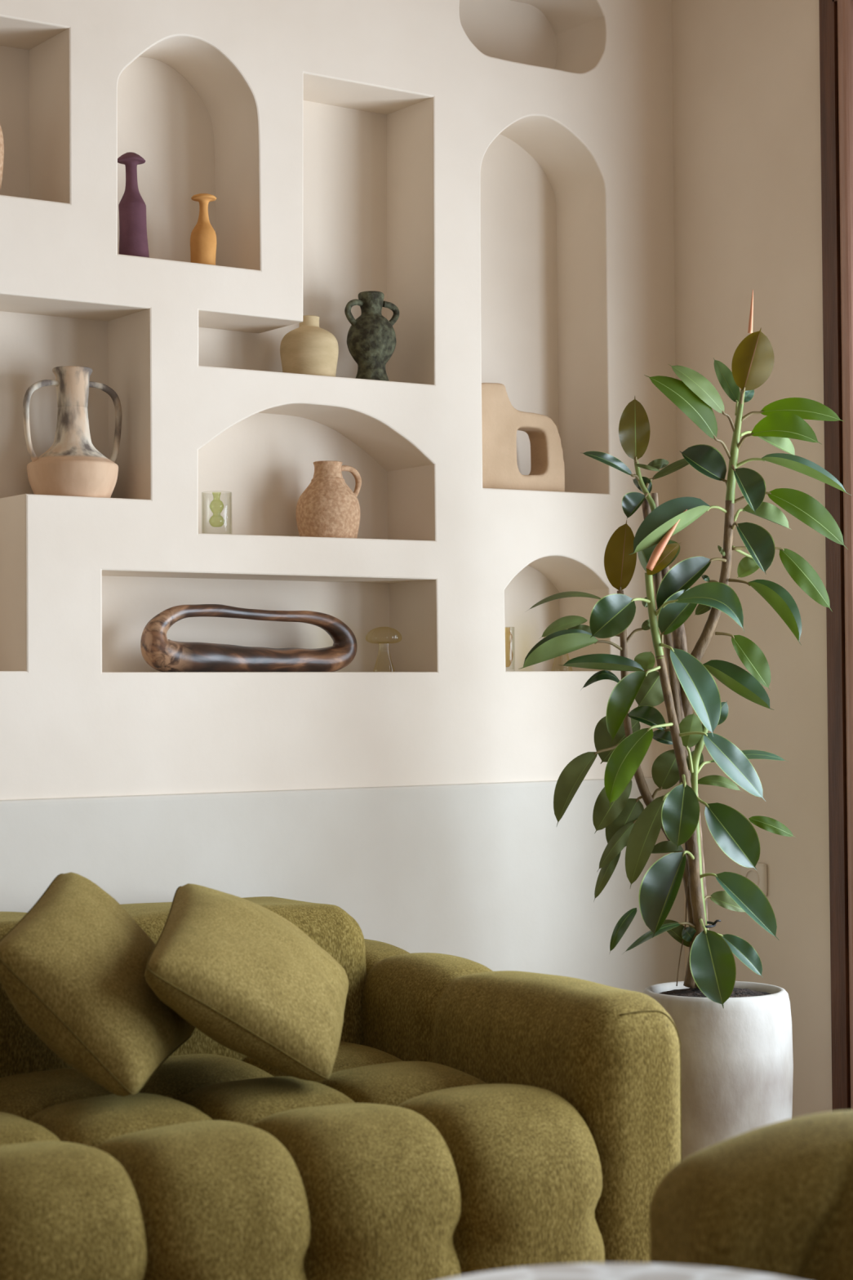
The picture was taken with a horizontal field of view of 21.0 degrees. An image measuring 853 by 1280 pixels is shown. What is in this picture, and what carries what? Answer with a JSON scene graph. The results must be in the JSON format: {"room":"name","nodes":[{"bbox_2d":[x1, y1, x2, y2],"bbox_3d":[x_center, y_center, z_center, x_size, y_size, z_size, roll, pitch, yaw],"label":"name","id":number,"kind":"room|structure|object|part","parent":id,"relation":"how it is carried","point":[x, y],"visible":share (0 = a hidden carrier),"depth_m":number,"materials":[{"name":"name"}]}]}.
{"room":"living room","nodes":[
{"label":"living room","id":0,"kind":"room"},
{"bbox_2d":[0,0,677,799],"bbox_3d":[-2.016,-0.330,3.837,6.222,3.150,0.190,0,-2,-35],"label":"wall","id":1,"kind":"structure","parent":0,"point":[500,171],"depth_m":5.06,"materials":[{"name":"paint"}]},
{"bbox_2d":[0,125,4,188],"bbox_3d":[-0.891,-0.983,4.624,0.083,0.210,0.084,0,-2,-35],"label":"jar","id":2,"kind":"object","parent":1,"relation":"in","point":[2,145],"visible":1,"depth_m":4.62,"materials":[{"name":"beige ceramic"}]},
{"bbox_2d":[22,365,121,497],"bbox_3d":[-0.725,-0.422,4.716,0.185,0.270,0.186,-1,-1,7],"label":"amphora","id":3,"kind":"object","parent":1,"relation":"on","point":[72,466],"visible":0.97,"depth_m":4.67,"materials":[{"name":"ceramic"}]},
{"bbox_3d":[-0.782,-0.445,4.677,0.081,0.172,0.014,0,-2,-35],"label":"handle","id":4,"kind":"part","parent":3,"relation":"part of","materials":[{"name":"ceramic"}]},
{"bbox_3d":[-0.666,-0.447,4.757,0.080,0.171,0.014,0,-2,-35],"label":"handle","id":5,"kind":"part","parent":3,"relation":"part of","materials":[{"name":"ceramic"}]},
{"bbox_2d":[117,151,149,257],"bbox_3d":[-0.610,-0.898,4.773,0.067,0.224,0.062,0,-2,-35],"label":"clay vase","id":6,"kind":"object","parent":1,"relation":"in","point":[133,240],"visible":0.94,"depth_m":4.75,"materials":[{"name":"purple ceramic"}]},
{"bbox_2d":[190,193,216,265],"bbox_3d":[-0.472,-0.864,4.872,0.056,0.160,0.056,0,-2,-35],"label":"clay vase","id":7,"kind":"object","parent":1,"relation":"in","point":[203,236],"visible":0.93,"depth_m":4.85,"materials":[{"name":"ceramic"}]},
{"bbox_2d":[140,604,357,671],"bbox_3d":[-0.376,-0.003,4.952,0.528,0.145,0.083,0,-2,-35],"label":"decorative sculpture","id":8,"kind":"object","parent":1,"relation":"on","point":[162,654],"visible":0.92,"depth_m":4.91,"materials":[{"name":"brown ceramic"}]},
{"bbox_2d":[280,315,338,376],"bbox_3d":[-0.256,-0.637,5.032,0.128,0.138,0.128,0,-2,-35],"label":"round vase","id":9,"kind":"object","parent":1,"relation":"on","point":[308,348],"visible":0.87,"depth_m":4.98,"materials":[{"name":"beige ceramic"}]},
{"bbox_2d":[295,460,361,537],"bbox_3d":[-0.217,-0.305,5.062,0.142,0.172,0.140,-1,-1,6],"label":"terracotta jug","id":10,"kind":"object","parent":1,"relation":"in","point":[327,507],"visible":0.97,"depth_m":5.01,"materials":[{"name":"ceramic"}]},
{"bbox_3d":[-0.168,-0.348,5.099,0.061,0.077,0.017,1,-2,-42],"label":"handle","id":11,"kind":"part","parent":10,"relation":"part of","materials":[{"name":"ceramic"}]},
{"bbox_2d":[0,777,684,992],"bbox_3d":[-1.950,0.774,3.729,6.222,0.938,0.011,0,-2,-35],"label":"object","id":12,"kind":"object","parent":1,"relation":"attached to","point":[486,874],"depth_m":5.03,"materials":[{"name":"paint"}]},
{"bbox_2d":[344,290,399,381],"bbox_3d":[-0.122,-0.670,5.120,0.110,0.204,0.110,-1,-1,11],"label":"jar","id":13,"kind":"object","parent":1,"relation":"in","point":[371,341],"visible":0.96,"depth_m":5.09,"materials":[{"name":"ceramic"}]},
{"bbox_3d":[-0.161,-0.721,5.094,0.045,0.068,0.016,0,-2,-35],"label":"handle","id":14,"kind":"part","parent":13,"relation":"part of","materials":[{"name":"ceramic"}]},
{"bbox_3d":[-0.079,-0.725,5.151,0.042,0.065,0.015,0,-2,-35],"label":"handle","id":15,"kind":"part","parent":13,"relation":"part of","materials":[{"name":"ceramic"}]},
{"bbox_2d":[365,626,401,671],"bbox_3d":[-0.095,0.021,5.137,0.081,0.102,0.082,0,-2,-35],"label":"vase","id":16,"kind":"object","parent":1,"relation":"on","point":[389,627],"visible":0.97,"depth_m":5.14,"materials":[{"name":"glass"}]},
{"bbox_2d":[481,382,564,492],"bbox_3d":[0.191,-0.465,5.335,0.279,0.248,0.072,0,-2,-35],"label":"sculptural vase","id":17,"kind":"object","parent":1,"relation":"in","point":[500,421],"visible":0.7,"depth_m":5.30,"materials":[{"name":"beige ceramic"}]},
{"bbox_2d":[671,0,832,1118],"bbox_3d":[2.302,-0.379,3.173,0.140,3.150,5.800,0,-2,-35],"label":"wall","id":18,"kind":"structure","parent":0,"point":[748,205],"depth_m":5.26,"materials":[{"name":"paint"}]},
{"bbox_2d":[741,862,767,896],"bbox_3d":[0.751,0.549,5.283,0.012,0.076,0.083,0,-2,-35],"label":"wall outlet","id":19,"kind":"object","parent":18,"relation":"attached to","point":[759,877],"visible":0.58,"depth_m":5.26,"materials":[{"name":"plastic"}]},
{"bbox_2d":[745,868,759,886],"bbox_3d":[0.749,0.549,5.282,0.008,0.048,0.048,0,-2,-35],"label":"socket","id":20,"kind":"object","parent":19,"relation":"attached to","point":[753,874],"depth_m":5.28,"materials":[{"name":"plastic"}]},
{"bbox_2d":[819,0,852,1111],"bbox_3d":[1.457,-0.141,4.312,0.078,2.740,1.929,0,-2,-35],"label":"door frame","id":21,"kind":"structure","parent":18,"relation":"in","point":[836,16],"depth_m":5.05,"materials":[{"name":"brown wood"}]},
{"bbox_3d":[-0.293,1.215,1.402,6.522,0.080,6.300,0,-2,-35],"label":"floor","id":22,"kind":"structure","parent":0,"visible":0},
{"bbox_2d":[0,896,682,1279],"bbox_3d":[-0.907,0.864,3.646,2.754,0.736,1.247,0,-2,-35],"label":"tufted sofa","id":23,"kind":"object","parent":22,"relation":"on","point":[469,1117],"visible":0.84,"depth_m":3.67,"materials":[{"name":"green fabric"}]},
{"bbox_2d":[0,871,195,1096],"bbox_3d":[-0.550,0.575,3.959,0.272,0.337,0.550,-1,-1,9],"label":"throw cushion","id":24,"kind":"object","parent":23,"relation":"on","point":[73,967],"visible":0.88,"depth_m":3.74,"materials":[{"name":"green fabric"}]},
{"bbox_3d":[-1.123,0.692,4.034,2.270,0.370,0.367,0,-2,-35],"label":"backrest","id":25,"kind":"part","parent":23,"relation":"part of","materials":[{"name":"green fabric"}]},
{"bbox_2d":[144,883,348,1081],"bbox_3d":[-0.302,0.591,3.986,0.318,0.312,0.589,0,-1,0],"label":"throw cushion","id":26,"kind":"object","parent":23,"relation":"on","point":[240,972],"visible":1,"depth_m":3.84,"materials":[{"name":"green fabric"}]},
{"bbox_3d":[-0.839,0.970,3.531,2.283,0.458,0.986,0,-2,-35],"label":"seat","id":27,"kind":"part","parent":23,"relation":"part of","materials":[{"name":"green fabric"}]},
{"bbox_3d":[0.079,0.906,4.359,0.230,0.596,1.199,0,-2,-29],"label":"armrest","id":28,"kind":"part","parent":23,"relation":"part of","materials":[{"name":"green fabric"}]},
{"bbox_2d":[443,1262,798,1279],"bbox_3d":[0.191,0.913,2.108,0.550,0.550,0.550,0,-2,-35],"label":"round table","id":29,"kind":"object","parent":22,"relation":"on","point":[587,1271],"visible":1,"depth_m":2.34,"materials":[{"name":"stone"}]},
{"bbox_2d":[518,289,851,1159],"bbox_3d":[0.526,0.268,4.801,0.669,1.961,0.349,0,-1,-17],"label":"rubber plant","id":30,"kind":"object","parent":22,"relation":"on","point":[736,1037],"visible":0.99,"depth_m":4.77,"materials":[{"name":"green plant"}]},
{"bbox_3d":[0.466,-0.291,4.855,0.054,0.179,0.014,0,-1,-7],"label":"stem","id":31,"kind":"part","parent":30,"relation":"part of","materials":[{"name":"green plant"}]},
{"bbox_3d":[0.473,-0.050,4.777,0.040,0.181,0.018,0,-1,-7],"label":"stem","id":32,"kind":"part","parent":30,"relation":"part of","materials":[{"name":"green plant"}]},
{"bbox_3d":[0.491,0.310,4.822,0.176,0.831,0.029,0,-1,-1],"label":"stem","id":33,"kind":"part","parent":30,"relation":"part of","materials":[{"name":"plant"}]},
{"bbox_3d":[0.528,0.262,4.842,0.089,0.929,0.032,-1,-1,14],"label":"stem","id":34,"kind":"part","parent":30,"relation":"part of","materials":[{"name":"plant"}]},
{"bbox_3d":[0.533,0.379,4.785,0.060,0.695,0.105,-2,-2,44],"label":"stem","id":35,"kind":"part","parent":30,"relation":"part of","materials":[{"name":"plant"}]},
{"bbox_3d":[0.568,0.445,4.814,0.046,0.563,0.055,0,-1,-15],"label":"stem","id":36,"kind":"part","parent":30,"relation":"part of","materials":[{"name":"green plant"}]},
{"bbox_3d":[0.592,0.219,4.841,0.072,1.022,0.117,0,-2,-35],"label":"stem","id":37,"kind":"part","parent":30,"relation":"part of","materials":[{"name":"plant"}]},
{"bbox_3d":[0.607,0.990,4.821,0.322,0.517,0.322,0,-2,-35],"label":"pot","id":38,"kind":"part","parent":30,"relation":"part of","materials":[{"name":"ceramic"}]},
{"bbox_3d":[0.647,-0.406,4.825,0.043,0.239,0.019,-1,-1,19],"label":"stem","id":39,"kind":"part","parent":30,"relation":"part of","materials":[{"name":"green plant"}]},
{"bbox_2d":[649,1109,852,1279],"bbox_3d":[0.824,0.871,2.476,0.902,0.621,1.117,0,-1,-11],"label":"armchair","id":40,"kind":"object","parent":22,"relation":"on","point":[776,1198],"visible":0.92,"depth_m":2.74,"materials":[{"name":"green fabric"}]}
]}

